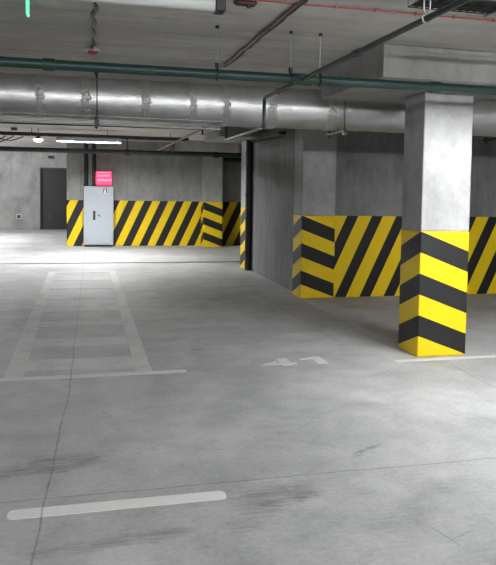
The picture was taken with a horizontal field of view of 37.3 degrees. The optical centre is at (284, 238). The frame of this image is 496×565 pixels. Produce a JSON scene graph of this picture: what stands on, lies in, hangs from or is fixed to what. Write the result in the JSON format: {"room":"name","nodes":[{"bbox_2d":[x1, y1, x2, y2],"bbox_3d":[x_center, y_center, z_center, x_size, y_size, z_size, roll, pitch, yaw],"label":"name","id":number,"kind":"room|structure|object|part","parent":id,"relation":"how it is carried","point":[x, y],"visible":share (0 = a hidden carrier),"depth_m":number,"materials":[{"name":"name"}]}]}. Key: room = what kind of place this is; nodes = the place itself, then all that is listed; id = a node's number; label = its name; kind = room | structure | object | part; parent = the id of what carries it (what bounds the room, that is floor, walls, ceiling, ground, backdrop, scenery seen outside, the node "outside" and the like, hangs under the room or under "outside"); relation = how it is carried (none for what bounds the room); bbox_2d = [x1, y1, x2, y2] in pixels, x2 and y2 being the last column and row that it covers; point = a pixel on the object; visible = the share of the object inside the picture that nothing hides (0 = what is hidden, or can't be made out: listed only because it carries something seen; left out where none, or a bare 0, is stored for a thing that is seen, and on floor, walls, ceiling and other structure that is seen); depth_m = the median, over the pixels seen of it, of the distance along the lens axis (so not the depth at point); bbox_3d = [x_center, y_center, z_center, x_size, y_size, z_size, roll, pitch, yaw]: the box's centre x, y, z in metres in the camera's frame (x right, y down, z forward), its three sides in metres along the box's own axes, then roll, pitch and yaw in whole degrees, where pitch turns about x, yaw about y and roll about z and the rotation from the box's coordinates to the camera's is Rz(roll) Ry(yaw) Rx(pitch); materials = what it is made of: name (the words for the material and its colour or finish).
{"room":"parking garage","nodes":[
{"label":"parking garage","id":0,"kind":"room"},
{"bbox_2d":[0,151,66,229],"bbox_3d":[-11.004,-1.738,26.066,6.550,2.850,0.200,0,4,-15],"label":"wall","id":1,"kind":"structure","parent":0,"point":[19,171],"depth_m":26.39,"materials":[{"name":"concrete"}]},
{"bbox_2d":[16,214,21,218],"bbox_3d":[-9.582,-0.778,26.386,0.180,0.180,0.066,0,4,-15],"label":"wall box","id":2,"kind":"object","parent":1,"relation":"attached to","point":[18,216],"visible":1,"depth_m":26.36,"materials":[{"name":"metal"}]},
{"bbox_2d":[40,168,66,229],"bbox_3d":[-8.379,-1.441,26.801,1.100,2.250,0.150,0,4,-15],"label":"door","id":3,"kind":"structure","parent":1,"relation":"in","point":[53,181],"depth_m":26.80,"materials":[{"name":"metal"}]},
{"bbox_2d":[67,141,241,245],"bbox_3d":[-1.284,-1.222,20.867,9.450,2.850,0.200,0,4,-15],"label":"wall","id":4,"kind":"structure","parent":0,"point":[157,199],"depth_m":20.11,"materials":[{"name":"concrete"}]},
{"bbox_2d":[84,142,88,185],"bbox_3d":[-5.300,-2.012,19.538,0.128,1.235,0.128,0,4,-15],"label":"conduit","id":5,"kind":"object","parent":4,"relation":"attached to","point":[85,143],"visible":0.83,"depth_m":19.50,"materials":[{"name":"black metal"}]},
{"bbox_2d":[92,143,96,185],"bbox_3d":[-5.104,-2.013,19.592,0.128,1.235,0.128,0,4,-15],"label":"conduit","id":6,"kind":"object","parent":4,"relation":"attached to","point":[93,144],"visible":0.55,"depth_m":19.56,"materials":[{"name":"black metal"}]},
{"bbox_2d":[0,229,495,564],"bbox_3d":[-2.123,0.916,11.540,16.400,0.200,33.600,0,4,-15],"label":"floor","id":7,"kind":"structure","parent":0,"point":[364,456],"depth_m":5.06,"materials":[{"name":"concrete"}]},
{"bbox_2d":[3,271,151,377],"bbox_3d":[-2.800,0.900,10.075,1.230,0.002,7.860,0,4,-15],"label":"floor marking","id":8,"kind":"object","parent":7,"relation":"on","point":[19,363],"visible":1,"depth_m":7.67,"materials":[{"name":"paint"}]},
{"bbox_2d":[0,370,185,381],"bbox_3d":[-2.209,1.175,6.115,2.768,0.002,0.100,0,4,-15],"label":"parking line","id":9,"kind":"object","parent":7,"relation":"on","point":[162,371],"visible":1,"depth_m":6.26,"materials":[{"name":"paint"}]},
{"bbox_2d":[84,186,113,246],"bbox_3d":[-4.984,-0.580,19.595,0.770,1.610,0.355,0,4,-15],"label":"tall cabinet","id":10,"kind":"object","parent":7,"relation":"on","point":[98,200],"visible":1,"depth_m":19.46,"materials":[{"name":"grey metal"}]},
{"bbox_2d":[96,171,111,184],"bbox_3d":[-4.869,-1.607,19.699,0.420,0.370,0.105,0,4,-15],"label":"sign","id":11,"kind":"object","parent":10,"relation":"on","point":[102,177],"visible":1,"depth_m":19.65,"materials":[{"name":"red plastic"}]},
{"bbox_2d":[7,491,226,519],"bbox_3d":[-0.837,1.358,3.734,1.087,0.002,0.110,0,4,-15],"label":"parking line","id":12,"kind":"object","parent":7,"relation":"on","point":[212,495],"visible":1,"depth_m":3.72,"materials":[{"name":"white paint"}]},
{"bbox_2d":[0,261,239,263],"bbox_3d":[-3.242,0.521,15.622,16.000,0.004,0.200,0,4,-15],"label":"drain","id":13,"kind":"object","parent":7,"relation":"on","point":[192,261],"visible":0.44,"depth_m":15.58,"materials":[{"name":"metal"}]},
{"bbox_3d":[-3.242,0.521,15.622,16.000,0.004,0.200,0,4,-15],"label":"frame","id":14,"kind":"part","parent":13,"relation":"part of","materials":[{"name":"metal"}]},
{"bbox_2d":[201,157,222,246],"bbox_3d":[-2.029,-1.060,20.311,0.524,2.575,0.504,0,4,-15],"label":"concrete column","id":15,"kind":"structure","parent":7,"relation":"on","point":[211,168],"depth_m":20.08,"materials":[{"name":"paint"}]},
{"bbox_2d":[223,158,241,162],"bbox_3d":[-0.980,-2.164,20.415,1.500,0.124,0.124,0,4,-15],"label":"drain pipe","id":16,"kind":"object","parent":15,"relation":"attached to","point":[224,159],"visible":0.28,"depth_m":20.23,"materials":[{"name":"green paint"}]},
{"bbox_2d":[240,141,245,268],"bbox_3d":[-0.589,-0.672,14.887,0.524,2.575,0.504,0,4,-15],"label":"concrete column","id":17,"kind":"structure","parent":7,"relation":"on","point":[243,166],"depth_m":14.81,"materials":[{"name":"paint"}]},
{"bbox_2d":[262,356,328,365],"bbox_3d":[0.070,1.162,6.902,0.630,0.003,0.295,0,4,-15],"label":"parking number","id":18,"kind":"object","parent":7,"relation":"on","point":[283,361],"visible":1,"depth_m":6.88,"materials":[{"name":"paint"}]},
{"bbox_2d":[292,129,336,297],"bbox_3d":[0.445,-0.403,11.131,0.524,2.575,0.464,0,4,-15],"label":"concrete column","id":19,"kind":"structure","parent":7,"relation":"on","point":[315,152],"depth_m":10.92,"materials":[{"name":"paint"}]},
{"bbox_2d":[398,92,473,356],"bbox_3d":[1.509,-0.134,7.378,0.524,2.575,0.464,0,4,-15],"label":"concrete column","id":20,"kind":"structure","parent":7,"relation":"on","point":[438,126],"depth_m":7.17,"materials":[{"name":"paint"}]},
{"bbox_2d":[394,355,495,361],"bbox_3d":[2.277,1.172,7.326,2.540,0.002,0.085,0,4,-15],"label":"parking line","id":21,"kind":"object","parent":7,"relation":"on","point":[486,356],"visible":1,"depth_m":7.13,"materials":[{"name":"paint"}]},
{"bbox_2d":[0,0,495,147],"bbox_3d":[-2.070,-2.152,11.335,16.400,0.250,33.600,0,4,-15],"label":"ceiling","id":22,"kind":"structure","parent":0,"point":[57,29],"depth_m":5.97,"materials":[{"name":"concrete"}]},
{"bbox_2d":[25,0,32,16],"bbox_3d":[-1.677,-1.519,4.774,0.040,0.125,0.360,0,4,-15],"label":"exit sign","id":23,"kind":"object","parent":22,"relation":"attached to","point":[28,2],"visible":1,"depth_m":4.77,"materials":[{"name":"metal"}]},
{"bbox_3d":[-1.677,-1.504,4.775,0.012,0.095,0.120,0,4,-15],"label":"lit panel","id":24,"kind":"part","parent":23,"relation":"part of","materials":[{"name":"green plastic"}]},
{"bbox_2d":[34,129,42,141],"bbox_3d":[-5.398,-2.250,16.028,0.200,0.295,0.200,0,4,-15],"label":"dome lamp","id":25,"kind":"object","parent":22,"relation":"hanging from","point":[38,138],"visible":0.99,"depth_m":15.99,"materials":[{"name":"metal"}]},
{"bbox_2d":[84,46,100,55],"bbox_3d":[-1.721,-1.670,6.559,0.150,0.062,0.150,0,4,-15],"label":"smoke detector","id":26,"kind":"object","parent":22,"relation":"attached to","point":[95,50],"visible":0.99,"depth_m":6.52,"materials":[{"name":"white plastic"}]},
{"bbox_2d":[0,128,188,140],"bbox_3d":[-6.712,-2.312,15.602,9.302,0.160,0.288,0,4,-15],"label":"cable tray","id":27,"kind":"object","parent":22,"relation":"hanging from","point":[31,133],"visible":0.98,"depth_m":16.17,"materials":[{"name":"metal"}]},
{"bbox_2d":[0,127,23,141],"bbox_3d":[-6.243,-2.153,15.492,1.363,0.407,0.120,0,4,-15],"label":"cables","id":28,"kind":"object","parent":27,"relation":"hanging from","point":[12,128],"visible":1,"depth_m":15.57,"materials":[{"name":"black plastic"}]},
{"bbox_2d":[56,136,121,142],"bbox_3d":[-4.358,-2.189,16.318,1.414,0.100,0.256,0,4,-15],"label":"lamp","id":29,"kind":"object","parent":27,"relation":"attached to","point":[58,138],"visible":1,"depth_m":16.21,"materials":[{"name":"white plastic"}]},
{"bbox_3d":[-6.736,-2.272,15.743,9.270,0.060,0.008,0,4,-15],"label":"rail","id":30,"kind":"part","parent":27,"relation":"part of","materials":[{"name":"metal"}]},
{"bbox_3d":[-6.662,-2.253,15.474,9.270,0.060,0.008,0,4,-15],"label":"rail","id":31,"kind":"part","parent":27,"relation":"part of","materials":[{"name":"metal"}]},
{"bbox_2d":[91,2,97,48],"bbox_3d":[-1.441,-1.616,5.533,0.045,0.022,2.072,0,4,-15],"label":"cable","id":32,"kind":"object","parent":22,"relation":"attached to","point":[95,11],"visible":0.97,"depth_m":5.47,"materials":[{"name":"black plastic"}]},
{"bbox_2d":[94,72,98,129],"bbox_3d":[-1.972,-1.467,7.669,0.044,0.625,0.600,0,4,-15],"label":"hanger","id":33,"kind":"object","parent":22,"relation":"hanging from","point":[96,122],"visible":0.88,"depth_m":7.42,"materials":[{"name":"metal"}]},
{"bbox_3d":[-1.902,-1.451,7.417,0.010,0.620,0.010,-2,5,-38],"label":"threaded rod","id":34,"kind":"part","parent":33,"relation":"part of","materials":[{"name":"metal"}]},
{"bbox_2d":[0,120,220,129],"bbox_3d":[-4.732,-1.166,6.768,8.390,0.018,0.017,0,4,-15],"label":"conduit","id":35,"kind":"object","parent":33,"relation":"attached to","point":[0,120],"visible":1,"depth_m":7.56,"materials":[{"name":"metal"}]},
{"bbox_2d":[0,139,241,157],"bbox_3d":[-6.280,-2.356,18.377,11.600,0.428,0.156,0,4,-15],"label":"drain pipe","id":36,"kind":"object","parent":22,"relation":"hanging from","point":[127,151],"visible":0.85,"depth_m":18.90,"materials":[{"name":"green paint"}]},
{"bbox_2d":[77,0,225,14],"bbox_3d":[-1.021,-1.497,4.519,1.314,0.112,0.120,0,4,-15],"label":"lamp","id":37,"kind":"object","parent":22,"relation":"attached to","point":[218,7],"visible":1,"depth_m":4.59,"materials":[{"name":"white plastic"}]},
{"bbox_2d":[175,140,238,152],"bbox_3d":[-2.118,-2.457,19.817,1.550,0.275,1.190,0,4,-15],"label":"beam","id":38,"kind":"structure","parent":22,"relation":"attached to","point":[190,145],"depth_m":19.26,"materials":[{"name":"concrete"}]},
{"bbox_2d":[215,25,218,80],"bbox_3d":[-0.516,-1.407,5.578,0.032,0.415,0.100,0,4,-15],"label":"hanger","id":39,"kind":"object","parent":22,"relation":"hanging from","point":[216,26],"visible":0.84,"depth_m":5.57,"materials":[{"name":"metal"}]},
{"bbox_3d":[-0.515,-1.462,5.574,0.007,0.305,0.007,-2,5,-38],"label":"rod","id":40,"kind":"part","parent":39,"relation":"part of","materials":[{"name":"metal"}]},
{"bbox_2d":[0,0,495,150],"bbox_3d":[0.398,-1.262,7.894,12.818,0.342,14.489,2,4,21],"label":"pipe","id":41,"kind":"object","parent":39,"relation":"hanging from","point":[47,64],"visible":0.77,"depth_m":5.54,"materials":[{"name":"metal"}]},
{"bbox_2d":[204,125,259,142],"bbox_3d":[-0.696,-2.085,14.626,1.550,0.275,1.800,0,4,-15],"label":"panel","id":42,"kind":"object","parent":22,"relation":"attached to","point":[209,135],"visible":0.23,"depth_m":13.79,"materials":[{"name":"metal"}]},
{"bbox_2d":[233,0,256,8],"bbox_3d":[-0.263,-1.533,4.807,0.145,0.052,0.080,0,4,-15],"label":"fire sprinkler","id":43,"kind":"object","parent":22,"relation":"attached to","point":[248,4],"visible":1,"depth_m":4.78,"materials":[{"name":"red plastic"}]},
{"bbox_2d":[223,0,308,67],"bbox_3d":[-0.216,-1.611,5.931,0.068,0.031,2.852,0,4,-15],"label":"bundle","id":44,"kind":"object","parent":22,"relation":"attached to","point":[295,7],"visible":1,"depth_m":5.54,"materials":[{"name":"black plastic"}]},
{"bbox_2d":[242,127,290,129],"bbox_3d":[0.306,-1.823,10.970,1.550,0.275,1.800,0,4,-15],"label":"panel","id":45,"kind":"object","parent":22,"relation":"attached to","point":[242,127],"visible":0.13,"depth_m":11.58,"materials":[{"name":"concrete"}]},
{"bbox_2d":[289,31,292,84],"bbox_3d":[0.046,-1.407,5.732,0.032,0.415,0.100,0,4,-15],"label":"hanger","id":46,"kind":"object","parent":22,"relation":"hanging from","point":[290,32],"visible":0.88,"depth_m":5.72,"materials":[{"name":"metal"}]},
{"bbox_3d":[0.047,-1.462,5.728,0.007,0.305,0.007,-2,5,-38],"label":"rod","id":47,"kind":"part","parent":46,"relation":"part of","materials":[{"name":"metal"}]},
{"bbox_2d":[318,33,321,86],"bbox_3d":[0.278,-1.408,5.795,0.032,0.415,0.100,0,4,-15],"label":"hanger","id":48,"kind":"object","parent":22,"relation":"hanging from","point":[320,34],"visible":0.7,"depth_m":5.78,"materials":[{"name":"metal"}]},
{"bbox_2d":[327,100,347,137],"bbox_3d":[0.598,-1.469,8.373,0.044,0.625,0.600,0,4,-15],"label":"hanger","id":49,"kind":"object","parent":22,"relation":"hanging from","point":[344,131],"visible":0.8,"depth_m":8.14,"materials":[{"name":"metal"}]},
{"bbox_2d":[0,73,495,136],"bbox_3d":[-1.129,-1.455,7.901,16.000,0.465,0.465,0,4,-15],"label":"ventilation duct","id":50,"kind":"object","parent":49,"relation":"hanging from","point":[233,105],"visible":0.81,"depth_m":7.77,"materials":[{"name":"metal"}]},
{"bbox_2d":[0,112,221,121],"bbox_3d":[-4.718,-1.242,6.715,8.390,0.014,0.013,0,4,-15],"label":"conduit","id":51,"kind":"object","parent":50,"relation":"attached to","point":[0,112],"visible":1,"depth_m":7.52,"materials":[{"name":"metal"}]},
{"bbox_2d":[250,0,495,21],"bbox_3d":[3.445,-1.547,5.739,7.800,0.020,0.024,0,4,-15],"label":"cable","id":52,"kind":"object","parent":22,"relation":"attached to","point":[335,6],"visible":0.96,"depth_m":4.95,"materials":[{"name":"red plastic"}]},
{"bbox_2d":[322,44,495,102],"bbox_3d":[1.355,-1.549,7.141,1.550,0.275,1.660,0,4,-15],"label":"ceiling beam","id":53,"kind":"structure","parent":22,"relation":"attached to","point":[385,61],"depth_m":6.34,"materials":[{"name":"concrete"}]},
{"bbox_2d":[421,0,431,23],"bbox_3d":[0.714,-1.268,3.659,0.051,0.394,0.038,2,4,17],"label":"hanger","id":54,"kind":"object","parent":22,"relation":"hanging from","point":[424,11],"visible":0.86,"depth_m":3.66,"materials":[{"name":"metal"}]},
{"bbox_2d":[408,0,495,17],"bbox_3d":[3.205,-1.454,5.025,5.005,0.118,0.340,0,4,-15],"label":"cable tray","id":55,"kind":"object","parent":22,"relation":"hanging from","point":[487,7],"visible":0.85,"depth_m":4.47,"materials":[{"name":"metal"}]},
{"bbox_2d":[483,138,495,143],"bbox_3d":[2.594,-1.471,8.920,0.044,0.625,0.600,0,4,-15],"label":"hanger","id":56,"kind":"object","parent":22,"relation":"hanging from","point":[485,140],"visible":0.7,"depth_m":9.09,"materials":[{"name":"metal"}]},
{"bbox_2d":[251,129,294,290],"bbox_3d":[-0.133,-0.674,12.974,0.200,2.850,3.410,0,4,-15],"label":"wall","id":57,"kind":"structure","parent":0,"point":[273,159],"depth_m":12.84,"materials":[{"name":"concrete"}]},
{"bbox_2d":[244,140,252,269],"bbox_3d":[-0.722,-0.648,14.499,0.138,2.574,0.138,0,4,-15],"label":"drainpipe","id":58,"kind":"object","parent":57,"relation":"attached to","point":[248,195],"visible":0.96,"depth_m":14.45,"materials":[{"name":"black metal"}]},
{"bbox_2d":[250,132,286,141],"bbox_3d":[-0.315,-1.743,12.650,0.120,0.040,2.150,0,4,-15],"label":"cable trunking","id":59,"kind":"object","parent":57,"relation":"attached to","point":[276,134],"visible":1,"depth_m":12.41,"materials":[{"name":"metal"}]},
{"bbox_2d":[333,131,495,296],"bbox_3d":[3.309,-0.536,11.802,5.380,2.850,0.200,0,4,-15],"label":"wall","id":60,"kind":"structure","parent":0,"point":[369,165],"depth_m":11.21,"materials":[{"name":"concrete"}]},
{"bbox_3d":[-9.909,-0.598,9.298,0.200,2.850,33.600,0,4,-15],"label":"wall","id":61,"kind":"structure","parent":0,"visible":0},
{"bbox_2d":[0,122,198,129],"bbox_3d":[-5.676,-1.899,11.820,9.300,0.079,0.024,0,4,-15],"label":"conduit","id":62,"kind":"object","parent":61,"relation":"attached to","point":[0,122],"visible":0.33,"depth_m":12.38,"materials":[{"name":"metal"}]}
]}

